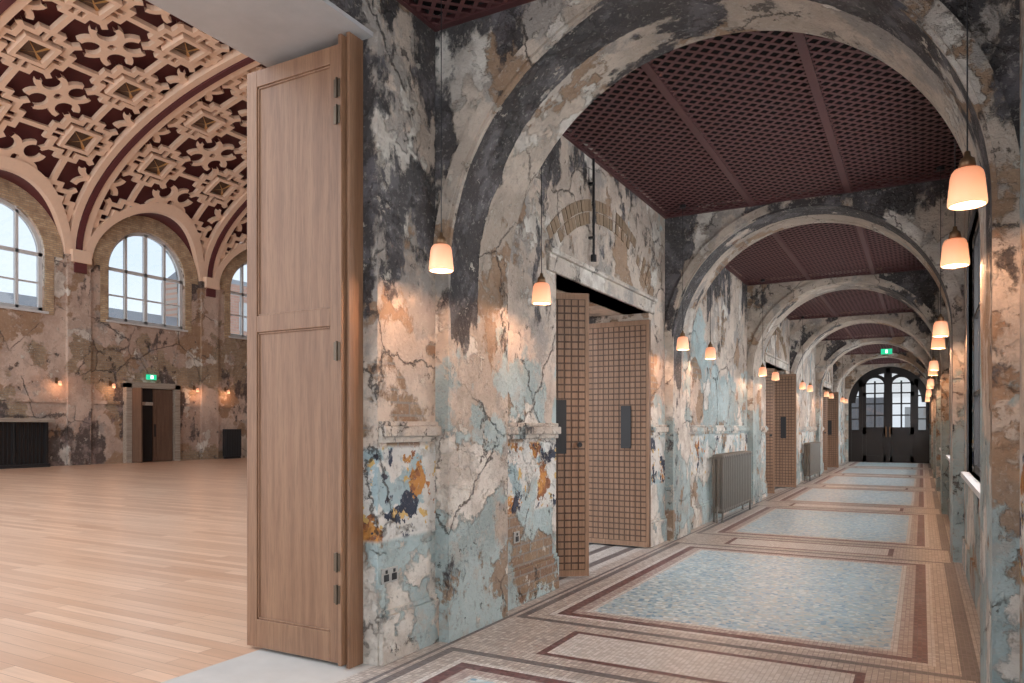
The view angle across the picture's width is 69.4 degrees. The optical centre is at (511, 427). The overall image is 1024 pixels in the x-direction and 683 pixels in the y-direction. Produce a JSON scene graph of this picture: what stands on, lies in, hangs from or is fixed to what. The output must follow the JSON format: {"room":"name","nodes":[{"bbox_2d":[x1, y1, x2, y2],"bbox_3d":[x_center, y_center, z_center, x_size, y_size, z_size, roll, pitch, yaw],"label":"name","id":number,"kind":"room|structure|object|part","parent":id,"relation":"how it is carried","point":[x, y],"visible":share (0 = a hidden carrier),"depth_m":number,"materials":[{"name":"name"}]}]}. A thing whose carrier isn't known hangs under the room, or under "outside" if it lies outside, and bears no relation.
{"room":"arched corridor","nodes":[
{"label":"arched corridor","id":0,"kind":"room"},
{"bbox_2d":[0,197,246,465],"bbox_3d":[-6.922,-5.600,19.520,23.970,14.100,39.440,0,0,29],"label":"wall","id":1,"kind":"structure","parent":0,"point":[71,345],"depth_m":27.77,"materials":[{"name":"paint"}]},
{"bbox_2d":[0,198,48,313],"bbox_3d":[-17.429,-5.897,24.667,0.560,3.755,3.550,0,0,29],"label":"window","id":2,"kind":"structure","parent":1,"relation":"in","point":[20,244],"depth_m":25.48,"materials":[{"name":"clear glass"}]},
{"bbox_2d":[55,377,61,384],"bbox_3d":[-16.120,-1.660,26.308,0.300,0.280,0.120,0,0,29],"label":"wall sconce","id":3,"kind":"object","parent":1,"relation":"attached to","point":[59,382],"visible":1,"depth_m":26.29,"materials":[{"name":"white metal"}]},
{"bbox_2d":[0,177,246,337],"bbox_3d":[-14.504,-6.197,29.517,0.055,4.395,27.230,0,0,29],"label":"window surround","id":4,"kind":"object","parent":1,"relation":"attached to","point":[10,191],"visible":0.55,"depth_m":28.04,"materials":[{"name":"beige stone"}]},
{"bbox_2d":[0,0,266,297],"bbox_3d":[-4.246,-8.810,23.834,24.310,6.320,28.980,0,0,29],"label":"vault","id":5,"kind":"object","parent":1,"relation":"attached to","point":[107,107],"visible":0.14,"depth_m":24.40,"materials":[{"name":"beige paint"}]},
{"bbox_2d":[106,233,187,331],"bbox_3d":[-14.686,-5.897,29.618,0.560,3.755,3.550,0,0,29],"label":"window","id":6,"kind":"structure","parent":1,"relation":"in","point":[145,276],"depth_m":29.54,"materials":[{"name":"clear glass"}]},
{"bbox_2d":[123,381,179,462],"bbox_3d":[-14.130,-0.225,29.436,0.750,3.150,2.360,0,0,29],"label":"hall doorway","id":7,"kind":"structure","parent":1,"relation":"in","point":[150,433],"depth_m":29.62,"materials":[{"name":"brown wood"}]},
{"bbox_2d":[146,374,156,379],"bbox_3d":[-14.420,-2.030,29.597,0.085,0.200,0.400,0,0,29],"label":"exit sign","id":8,"kind":"object","parent":1,"relation":"attached to","point":[148,377],"visible":1,"depth_m":29.55,"materials":[{"name":"teal plastic"}]},
{"bbox_2d":[229,262,246,339],"bbox_3d":[-11.943,-5.897,34.569,0.560,3.755,3.550,0,0,29],"label":"window","id":9,"kind":"structure","parent":1,"relation":"in","point":[239,280],"depth_m":33.73,"materials":[{"name":"clear glass"}]},
{"bbox_2d":[0,458,262,682],"bbox_3d":[-7.469,1.350,18.429,23.870,0.001,41.000,0,0,29],"label":"floor","id":10,"kind":"structure","parent":0,"point":[135,572],"depth_m":7.01,"materials":[{"name":"brown wood"}]},
{"bbox_2d":[0,418,53,468],"bbox_3d":[-17.275,0.510,23.965,0.550,1.680,4.480,0,0,29],"label":"radiator","id":11,"kind":"object","parent":10,"relation":"on","point":[23,441],"visible":1,"depth_m":25.07,"materials":[{"name":"black metal"}]},
{"bbox_2d":[223,429,240,458],"bbox_3d":[-12.378,0.700,32.752,0.200,1.300,0.900,0,0,29],"label":"radiator","id":12,"kind":"object","parent":10,"relation":"on","point":[231,437],"visible":0.99,"depth_m":32.65,"materials":[{"name":"black metal"}]},
{"bbox_2d":[146,0,372,66],"bbox_3d":[-1.939,-2.237,2.961,0.802,0.025,3.300,0,0,29],"label":"soffit","id":13,"kind":"object","parent":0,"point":[268,32],"depth_m":4.08,"materials":[{"name":"white paint"}]},
{"bbox_2d":[161,468,828,682],"bbox_3d":[3.858,1.350,13.411,0.810,0.001,27.200,0,0,29],"label":"floor","id":14,"kind":"structure","parent":0,"point":[263,665],"depth_m":4.15,"materials":[{"name":"stone"}]},
{"bbox_2d":[556,293,588,576],"bbox_3d":[0.308,0.060,6.621,0.770,2.540,0.105,0,0,-8],"label":"leaf","id":15,"kind":"object","parent":14,"relation":"on","point":[572,309],"visible":0.41,"depth_m":6.64,"materials":[{"name":"brown wood"}]},
{"bbox_2d":[766,368,774,493],"bbox_3d":[4.951,0.060,15.001,0.770,2.540,0.105,0,0,-8],"label":"leaf","id":16,"kind":"object","parent":14,"relation":"on","point":[770,384],"visible":0.21,"depth_m":15.02,"materials":[{"name":"brown wood"}]},
{"bbox_2d":[823,390,826,469],"bbox_3d":[9.594,0.060,23.381,0.770,2.540,0.105,0,0,-8],"label":"leaf","id":17,"kind":"object","parent":14,"relation":"on","point":[824,398],"visible":0.08,"depth_m":23.41,"materials":[{"name":"brown wood"}]},
{"bbox_2d":[329,0,844,665],"bbox_3d":[4.545,-2.800,14.630,0.830,8.500,36.000,0,0,29],"label":"wall","id":18,"kind":"structure","parent":0,"point":[399,57],"depth_m":4.68,"materials":[{"name":"paint"}]},
{"bbox_2d":[334,32,362,668],"bbox_3d":[-0.928,-0.435,4.189,0.080,3.570,0.168,0,0,29],"label":"frame post","id":19,"kind":"object","parent":18,"relation":"attached to","point":[350,47],"depth_m":4.15,"materials":[{"name":"brown wood"}]},
{"bbox_2d":[247,44,337,662],"bbox_3d":[-1.281,-0.420,4.374,0.760,3.500,0.050,0,0,29],"label":"leaf","id":20,"kind":"object","parent":19,"relation":"attached to","point":[292,134],"visible":0.98,"depth_m":4.38,"materials":[{"name":"brown wood"}]},
{"bbox_3d":[-0.973,-0.485,4.146,0.044,2.940,0.050,0,0,29],"label":"hinges","id":21,"kind":"part","parent":19,"relation":"part of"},
{"bbox_2d":[381,565,397,584],"bbox_3d":[-0.706,0.850,4.278,0.018,0.086,0.146,0,0,29],"label":"power socket","id":22,"kind":"object","parent":18,"relation":"attached to","point":[390,574],"visible":1,"depth_m":4.27,"materials":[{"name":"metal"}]},
{"bbox_2d":[513,531,519,543],"bbox_3d":[0.035,0.830,5.617,0.018,0.086,0.090,0,0,29],"label":"power socket","id":23,"kind":"object","parent":18,"relation":"attached to","point":[516,535],"visible":1,"depth_m":5.61,"materials":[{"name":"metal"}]},
{"bbox_2d":[588,158,596,261],"bbox_3d":[0.748,-2.015,6.845,0.073,0.950,0.053,0,0,29],"label":"conduit","id":24,"kind":"object","parent":18,"relation":"attached to","point":[593,256],"visible":1,"depth_m":6.83,"materials":[{"name":"black metal"}]},
{"bbox_2d":[546,199,653,294],"bbox_3d":[0.951,-1.829,7.298,0.030,0.701,2.785,0,0,29],"label":"arch","id":25,"kind":"object","parent":18,"relation":"attached to","point":[571,209],"visible":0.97,"depth_m":7.03,"materials":[{"name":"brick"}]},
{"bbox_2d":[546,247,657,314],"bbox_3d":[0.843,-1.390,7.341,0.360,0.180,2.780,0,0,29],"label":"trim","id":26,"kind":"structure","parent":18,"relation":"attached to","point":[560,263],"depth_m":7.03,"materials":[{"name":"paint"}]},
{"bbox_2d":[379,454,845,665],"bbox_3d":[6.300,1.218,16.922,0.040,0.335,29.090,0,0,29],"label":"baseboard","id":27,"kind":"structure","parent":18,"relation":"attached to","point":[408,628],"depth_m":5.48,"materials":[{"name":"paint"}]},
{"bbox_2d":[379,421,845,442],"bbox_3d":[6.309,0.022,16.917,0.060,0.125,29.090,0,0,29],"label":"trim","id":28,"kind":"structure","parent":18,"relation":"attached to","point":[389,431],"depth_m":5.58,"materials":[{"name":"paint"}]},
{"bbox_2d":[589,319,650,546],"bbox_3d":[1.205,0.060,8.458,0.770,2.540,0.085,0,0,29],"label":"leaf","id":29,"kind":"object","parent":18,"relation":"attached to","point":[619,352],"visible":0.98,"depth_m":8.42,"materials":[{"name":"brown wood"}]},
{"bbox_2d":[765,327,786,360],"bbox_3d":[5.594,-1.829,15.678,0.030,0.701,2.785,0,0,29],"label":"arch","id":30,"kind":"object","parent":18,"relation":"attached to","point":[778,332],"visible":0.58,"depth_m":16.12,"materials":[{"name":"paint"}]},
{"bbox_2d":[764,352,788,370],"bbox_3d":[5.486,-1.390,15.721,0.360,0.180,2.780,0,0,29],"label":"trim","id":31,"kind":"structure","parent":18,"relation":"attached to","point":[781,365],"depth_m":15.57,"materials":[{"name":"paint"}]},
{"bbox_2d":[775,374,795,487],"bbox_3d":[6.023,0.060,16.741,0.770,2.540,0.085,0,0,29],"label":"leaf","id":32,"kind":"object","parent":18,"relation":"attached to","point":[785,387],"visible":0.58,"depth_m":16.64,"materials":[{"name":"brown wood"}]},
{"bbox_2d":[823,381,832,389],"bbox_3d":[10.127,-1.390,24.096,0.360,0.180,2.770,0,0,29],"label":"trim","id":33,"kind":"structure","parent":18,"relation":"attached to","point":[829,385],"depth_m":24.16,"materials":[{"name":"paint"}]},
{"bbox_2d":[827,392,838,466],"bbox_3d":[10.666,0.060,25.121,0.770,2.540,0.085,0,0,29],"label":"leaf","id":34,"kind":"object","parent":18,"relation":"attached to","point":[832,403],"visible":0.38,"depth_m":24.99,"materials":[{"name":"brown wood"}]},
{"bbox_2d":[336,462,979,682],"bbox_3d":[6.129,1.350,13.467,3.110,0.001,35.500,0,0,29],"label":"floor","id":35,"kind":"structure","parent":0,"point":[846,574],"depth_m":5.42,"materials":[{"name":"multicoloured tile"}]},
{"bbox_2d":[433,0,1019,682],"bbox_3d":[1.041,-0.632,4.282,3.090,3.965,0.804,0,0,29],"label":"archway","id":36,"kind":"object","parent":35,"relation":"on","point":[515,79],"visible":0.98,"depth_m":4.49,"materials":[{"name":"paint"}]},
{"bbox_2d":[713,451,751,522],"bbox_3d":[3.418,0.863,11.425,0.170,0.974,2.139,0,0,29],"label":"radiator","id":37,"kind":"object","parent":35,"relation":"on","point":[731,470],"visible":1,"depth_m":10.96,"materials":[{"name":"grey metal"}]},
{"bbox_2d":[804,441,820,480],"bbox_3d":[8.003,0.863,19.700,0.170,0.974,2.259,0,0,29],"label":"radiator","id":38,"kind":"object","parent":35,"relation":"on","point":[811,449],"visible":1,"depth_m":18.98,"materials":[{"name":"grey metal"}]},
{"bbox_2d":[664,167,963,562],"bbox_3d":[3.362,-0.632,8.472,3.090,3.965,0.804,0,0,29],"label":"archway","id":39,"kind":"object","parent":35,"relation":"on","point":[909,215],"visible":0.91,"depth_m":8.46,"materials":[{"name":"paint"}]},
{"bbox_2d":[747,264,948,513],"bbox_3d":[5.684,-0.632,12.662,3.090,3.965,0.804,0,0,29],"label":"archway","id":40,"kind":"object","parent":35,"relation":"on","point":[768,305],"visible":0.9,"depth_m":12.70,"materials":[{"name":"paint"}]},
{"bbox_2d":[790,308,940,490],"bbox_3d":[8.005,-0.632,16.852,3.090,3.965,0.804,0,0,29],"label":"archway","id":41,"kind":"object","parent":35,"relation":"on","point":[911,323],"visible":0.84,"depth_m":16.78,"materials":[{"name":"paint"}]},
{"bbox_2d":[815,333,935,477],"bbox_3d":[10.326,-0.632,21.042,3.090,3.965,0.804,0,0,29],"label":"archway","id":42,"kind":"object","parent":35,"relation":"on","point":[836,349],"visible":0.74,"depth_m":21.16,"materials":[{"name":"paint"}]},
{"bbox_2d":[833,349,932,468],"bbox_3d":[12.648,-0.632,25.232,3.090,3.965,0.804,0,0,29],"label":"archway","id":43,"kind":"object","parent":35,"relation":"on","point":[850,362],"visible":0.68,"depth_m":25.22,"materials":[{"name":"paint"}]},
{"bbox_2d":[396,0,963,364],"bbox_3d":[6.127,-2.615,13.411,3.220,0.210,35.400,0,0,29],"label":"ceiling","id":44,"kind":"structure","parent":0,"point":[743,116],"depth_m":6.52,"materials":[{"name":"metal"}]},
{"bbox_2d":[429,0,453,273],"bbox_3d":[-0.397,-1.698,4.153,0.140,1.635,0.140,0,0,29],"label":"pendant lamp","id":45,"kind":"object","parent":44,"relation":"hanging from","point":[441,259],"visible":1,"depth_m":4.12,"materials":[{"name":"frosted white glass"},{"name":"brass"}]},
{"bbox_3d":[-0.397,-0.954,4.153,0.140,0.148,0.140,0,0,29],"label":"lamp shade","id":46,"kind":"part","parent":45,"relation":"part of","materials":[{"name":"beige glass"}]},
{"bbox_3d":[-0.397,-1.802,4.153,0.070,1.425,0.070,0,0,29],"label":"cord","id":47,"kind":"part","parent":45,"relation":"part of","materials":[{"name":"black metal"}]},
{"bbox_2d":[532,166,550,304],"bbox_3d":[0.209,-1.698,5.246,0.140,1.635,0.140,0,0,29],"label":"pendant lamp","id":48,"kind":"object","parent":44,"relation":"hanging from","point":[541,295],"visible":0.88,"depth_m":5.21,"materials":[{"name":"beige glass"}]},
{"bbox_3d":[0.209,-0.954,5.246,0.140,0.148,0.140,0,0,29],"label":"lamp shade","id":49,"kind":"part","parent":48,"relation":"part of","materials":[{"name":"beige glass"}]},
{"bbox_3d":[0.209,-1.802,5.246,0.070,1.425,0.070,0,0,29],"label":"cord","id":50,"kind":"part","parent":48,"relation":"part of","materials":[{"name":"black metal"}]},
{"bbox_2d":[676,204,688,350],"bbox_3d":[1.924,-1.698,8.343,0.140,1.635,0.140,0,0,29],"label":"pendant lamp","id":51,"kind":"object","parent":44,"relation":"hanging from","point":[682,341],"visible":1,"depth_m":8.32,"materials":[{"name":"beige glass"}]},
{"bbox_3d":[1.924,-0.954,8.343,0.140,0.148,0.140,0,0,29],"label":"lamp shade","id":52,"kind":"part","parent":51,"relation":"part of","materials":[{"name":"beige glass"}]},
{"bbox_3d":[1.924,-1.802,8.343,0.070,1.425,0.070,0,0,29],"label":"cord","id":53,"kind":"part","parent":51,"relation":"part of","materials":[{"name":"black metal"}]},
{"bbox_2d":[705,285,715,358],"bbox_3d":[2.530,-1.698,9.436,0.140,1.635,0.140,0,0,29],"label":"pendant lamp","id":54,"kind":"object","parent":44,"relation":"hanging from","point":[710,353],"visible":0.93,"depth_m":9.40,"materials":[{"name":"beige glass"}]},
{"bbox_3d":[2.530,-0.954,9.436,0.140,0.148,0.140,0,0,29],"label":"lamp shade","id":55,"kind":"part","parent":54,"relation":"part of","materials":[{"name":"beige glass"}]},
{"bbox_3d":[2.530,-1.802,9.436,0.070,1.425,0.070,0,0,29],"label":"cord","id":56,"kind":"part","parent":54,"relation":"part of","materials":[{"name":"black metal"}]},
{"bbox_2d":[758,279,766,375],"bbox_3d":[4.246,-1.698,12.533,0.140,1.635,0.140,0,0,29],"label":"pendant lamp","id":57,"kind":"object","parent":44,"relation":"hanging from","point":[762,370],"visible":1,"depth_m":12.49,"materials":[{"name":"beige glass"}]},
{"bbox_3d":[4.246,-0.954,12.533,0.140,0.148,0.140,0,0,29],"label":"lamp shade","id":58,"kind":"part","parent":57,"relation":"part of","materials":[{"name":"beige glass"}]},
{"bbox_2d":[771,330,778,379],"bbox_3d":[4.851,-1.698,13.626,0.140,1.635,0.140,0,0,29],"label":"pendant lamp","id":59,"kind":"object","parent":44,"relation":"hanging from","point":[775,375],"visible":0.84,"depth_m":13.60,"materials":[{"name":"beige glass"}]},
{"bbox_3d":[4.851,-0.954,13.626,0.140,0.148,0.140,0,0,29],"label":"lamp shade","id":60,"kind":"part","parent":59,"relation":"part of","materials":[{"name":"beige glass"}]},
{"bbox_3d":[4.851,-1.802,13.626,0.070,1.425,0.070,0,0,29],"label":"cord","id":61,"kind":"part","parent":59,"relation":"part of","materials":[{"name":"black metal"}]},
{"bbox_2d":[799,316,805,388],"bbox_3d":[6.567,-1.698,16.722,0.140,1.635,0.140,0,0,29],"label":"pendant lamp","id":62,"kind":"object","parent":44,"relation":"hanging from","point":[802,384],"visible":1,"depth_m":16.72,"materials":[{"name":"beige glass"}]},
{"bbox_3d":[6.567,-0.954,16.722,0.140,0.148,0.140,0,0,29],"label":"lamp shade","id":63,"kind":"part","parent":62,"relation":"part of","materials":[{"name":"beige glass"}]},
{"bbox_3d":[6.567,-1.802,16.722,0.070,1.425,0.070,0,0,29],"label":"cord","id":64,"kind":"part","parent":62,"relation":"part of","materials":[{"name":"black metal"}]},
{"bbox_2d":[807,383,812,391],"bbox_3d":[7.173,-1.698,17.816,0.140,1.635,0.140,0,0,29],"label":"pendant lamp","id":65,"kind":"object","parent":44,"relation":"hanging from","point":[809,387],"visible":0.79,"depth_m":17.77,"materials":[{"name":"beige glass"}]},
{"bbox_2d":[824,339,828,396],"bbox_3d":[8.889,-1.698,20.912,0.140,1.635,0.140,0,0,29],"label":"pendant lamp","id":66,"kind":"object","parent":44,"relation":"hanging from","point":[826,393],"visible":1,"depth_m":20.91,"materials":[{"name":"beige glass"}]},
{"bbox_3d":[8.889,-1.802,20.912,0.070,1.425,0.070,0,0,29],"label":"cord","id":67,"kind":"part","parent":66,"relation":"part of","materials":[{"name":"black metal"}]},
{"bbox_2d":[840,356,844,401],"bbox_3d":[11.210,-1.698,25.102,0.140,1.635,0.140,0,0,29],"label":"pendant lamp","id":68,"kind":"object","parent":44,"relation":"hanging from","point":[842,398],"visible":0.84,"depth_m":25.10,"materials":[{"name":"beige glass"}]},
{"bbox_3d":[11.210,-1.802,25.102,0.070,1.425,0.070,0,0,29],"label":"cord","id":69,"kind":"part","parent":68,"relation":"part of","materials":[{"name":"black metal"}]},
{"bbox_2d":[881,349,891,353],"bbox_3d":[11.117,-2.355,21.962,0.300,0.330,0.043,0,0,29],"label":"exit sign","id":70,"kind":"object","parent":44,"relation":"hanging from","point":[883,351],"visible":0.68,"depth_m":21.95,"materials":[{"name":"teal plastic"}]},
{"bbox_2d":[926,389,931,394],"bbox_3d":[11.090,-1.698,19.692,0.140,1.635,0.140,0,0,29],"label":"pendant lamp","id":71,"kind":"object","parent":44,"relation":"hanging from","point":[928,391],"visible":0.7,"depth_m":19.64,"materials":[{"name":"beige glass"}]},
{"bbox_2d":[927,331,933,385],"bbox_3d":[8.769,-1.698,15.503,0.140,1.635,0.140,0,0,29],"label":"pendant lamp","id":72,"kind":"object","parent":44,"relation":"hanging from","point":[930,382],"visible":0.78,"depth_m":15.48,"materials":[{"name":"beige glass"}]},
{"bbox_3d":[8.769,-0.954,15.503,0.140,0.148,0.140,0,0,29],"label":"lamp shade","id":73,"kind":"part","parent":72,"relation":"part of","materials":[{"name":"beige glass"}]},
{"bbox_3d":[8.769,-1.802,15.503,0.070,1.425,0.070,0,0,29],"label":"cord","id":74,"kind":"part","parent":72,"relation":"part of","materials":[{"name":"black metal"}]},
{"bbox_2d":[928,370,937,375],"bbox_3d":[7.053,-1.698,12.406,0.140,1.635,0.140,0,0,29],"label":"pendant lamp","id":75,"kind":"object","parent":44,"relation":"hanging from","point":[930,373],"visible":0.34,"depth_m":12.36,"materials":[{"name":"beige glass"}]},
{"bbox_2d":[929,356,938,370],"bbox_3d":[6.447,-1.698,11.313,0.140,1.635,0.140,0,0,29],"label":"pendant lamp","id":76,"kind":"object","parent":44,"relation":"hanging from","point":[933,364],"visible":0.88,"depth_m":11.27,"materials":[{"name":"beige glass"}]},
{"bbox_3d":[6.447,-0.954,11.313,0.140,0.148,0.140,0,0,29],"label":"lamp shade","id":77,"kind":"part","parent":76,"relation":"part of","materials":[{"name":"beige glass"}]},
{"bbox_2d":[931,337,944,348],"bbox_3d":[4.732,-1.698,8.216,0.140,1.635,0.140,0,0,29],"label":"pendant lamp","id":78,"kind":"object","parent":44,"relation":"hanging from","point":[937,342],"visible":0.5,"depth_m":8.17,"materials":[{"name":"beige glass"}]},
{"bbox_2d":[932,165,948,336],"bbox_3d":[4.126,-1.698,7.123,0.140,1.635,0.140,0,0,29],"label":"pendant lamp","id":79,"kind":"object","parent":44,"relation":"hanging from","point":[940,327],"visible":1,"depth_m":7.10,"materials":[{"name":"beige glass"}]},
{"bbox_3d":[4.126,-0.954,7.123,0.140,0.148,0.140,0,0,29],"label":"lamp shade","id":80,"kind":"part","parent":79,"relation":"part of","materials":[{"name":"beige glass"}]},
{"bbox_3d":[4.126,-1.802,7.123,0.070,1.425,0.070,0,0,29],"label":"cord","id":81,"kind":"part","parent":79,"relation":"part of","materials":[{"name":"black metal"}]},
{"bbox_2d":[940,137,969,268],"bbox_3d":[2.410,-1.698,4.026,0.140,1.635,0.140,0,0,29],"label":"pendant lamp","id":82,"kind":"object","parent":44,"relation":"hanging from","point":[955,251],"visible":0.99,"depth_m":3.99,"materials":[{"name":"frosted white glass"},{"name":"brass"},{"name":"black metal"}]},
{"bbox_3d":[2.410,-0.954,4.026,0.140,0.148,0.140,0,0,29],"label":"lamp shade","id":83,"kind":"part","parent":82,"relation":"part of","materials":[{"name":"beige glass"}]},
{"bbox_3d":[2.410,-1.802,4.026,0.070,1.425,0.070,0,0,29],"label":"cord","id":84,"kind":"part","parent":82,"relation":"part of","materials":[{"name":"black metal"}]},
{"bbox_2d":[947,0,987,210],"bbox_3d":[1.804,-1.698,2.933,0.140,1.635,0.140,0,0,29],"label":"pendant lamp","id":85,"kind":"object","parent":44,"relation":"hanging from","point":[967,190],"visible":1,"depth_m":2.90,"materials":[{"name":"frosted white glass"},{"name":"brass"},{"name":"black metal"}]},
{"bbox_3d":[1.804,-1.802,2.933,0.070,1.425,0.070,0,0,29],"label":"cord","id":86,"kind":"part","parent":85,"relation":"part of","materials":[{"name":"black metal"}]},
{"bbox_3d":[1.804,-0.954,2.933,0.140,0.148,0.140,0,0,29],"label":"lamp shade","id":87,"kind":"part","parent":85,"relation":"part of","materials":[{"name":"beige glass"}]},
{"bbox_2d":[845,361,930,462],"bbox_3d":[14.756,-0.800,29.037,3.070,4.300,0.300,0,0,29],"label":"wall","id":88,"kind":"structure","parent":0,"point":[857,372],"depth_m":29.32,"materials":[{"name":"paint"}]},
{"bbox_2d":[848,366,928,462],"bbox_3d":[14.737,-0.540,29.002,2.870,3.780,0.140,0,0,29],"label":"door","id":89,"kind":"structure","parent":88,"relation":"in","point":[888,411],"depth_m":28.97,"materials":[{"name":"black paint"}]},
{"bbox_2d":[949,0,1023,682],"bbox_3d":[7.717,-0.750,12.701,0.450,4.400,35.700,0,0,29],"label":"wall","id":90,"kind":"structure","parent":0,"point":[971,501],"depth_m":5.64,"materials":[{"name":"paint"}]},
{"bbox_2d":[948,497,979,620],"bbox_3d":[9.292,1.215,16.018,0.030,0.270,27.770,0,0,29],"label":"baseboard","id":91,"kind":"structure","parent":90,"relation":"attached to","point":[972,574],"depth_m":5.99,"materials":[{"name":"paint"}]},
{"bbox_2d":[961,208,979,498],"bbox_3d":[3.570,-0.665,5.619,0.180,2.210,2.640,0,0,29],"label":"window","id":92,"kind":"structure","parent":90,"relation":"in","point":[974,484],"depth_m":6.64,"materials":[{"name":"black paint"}]}
]}

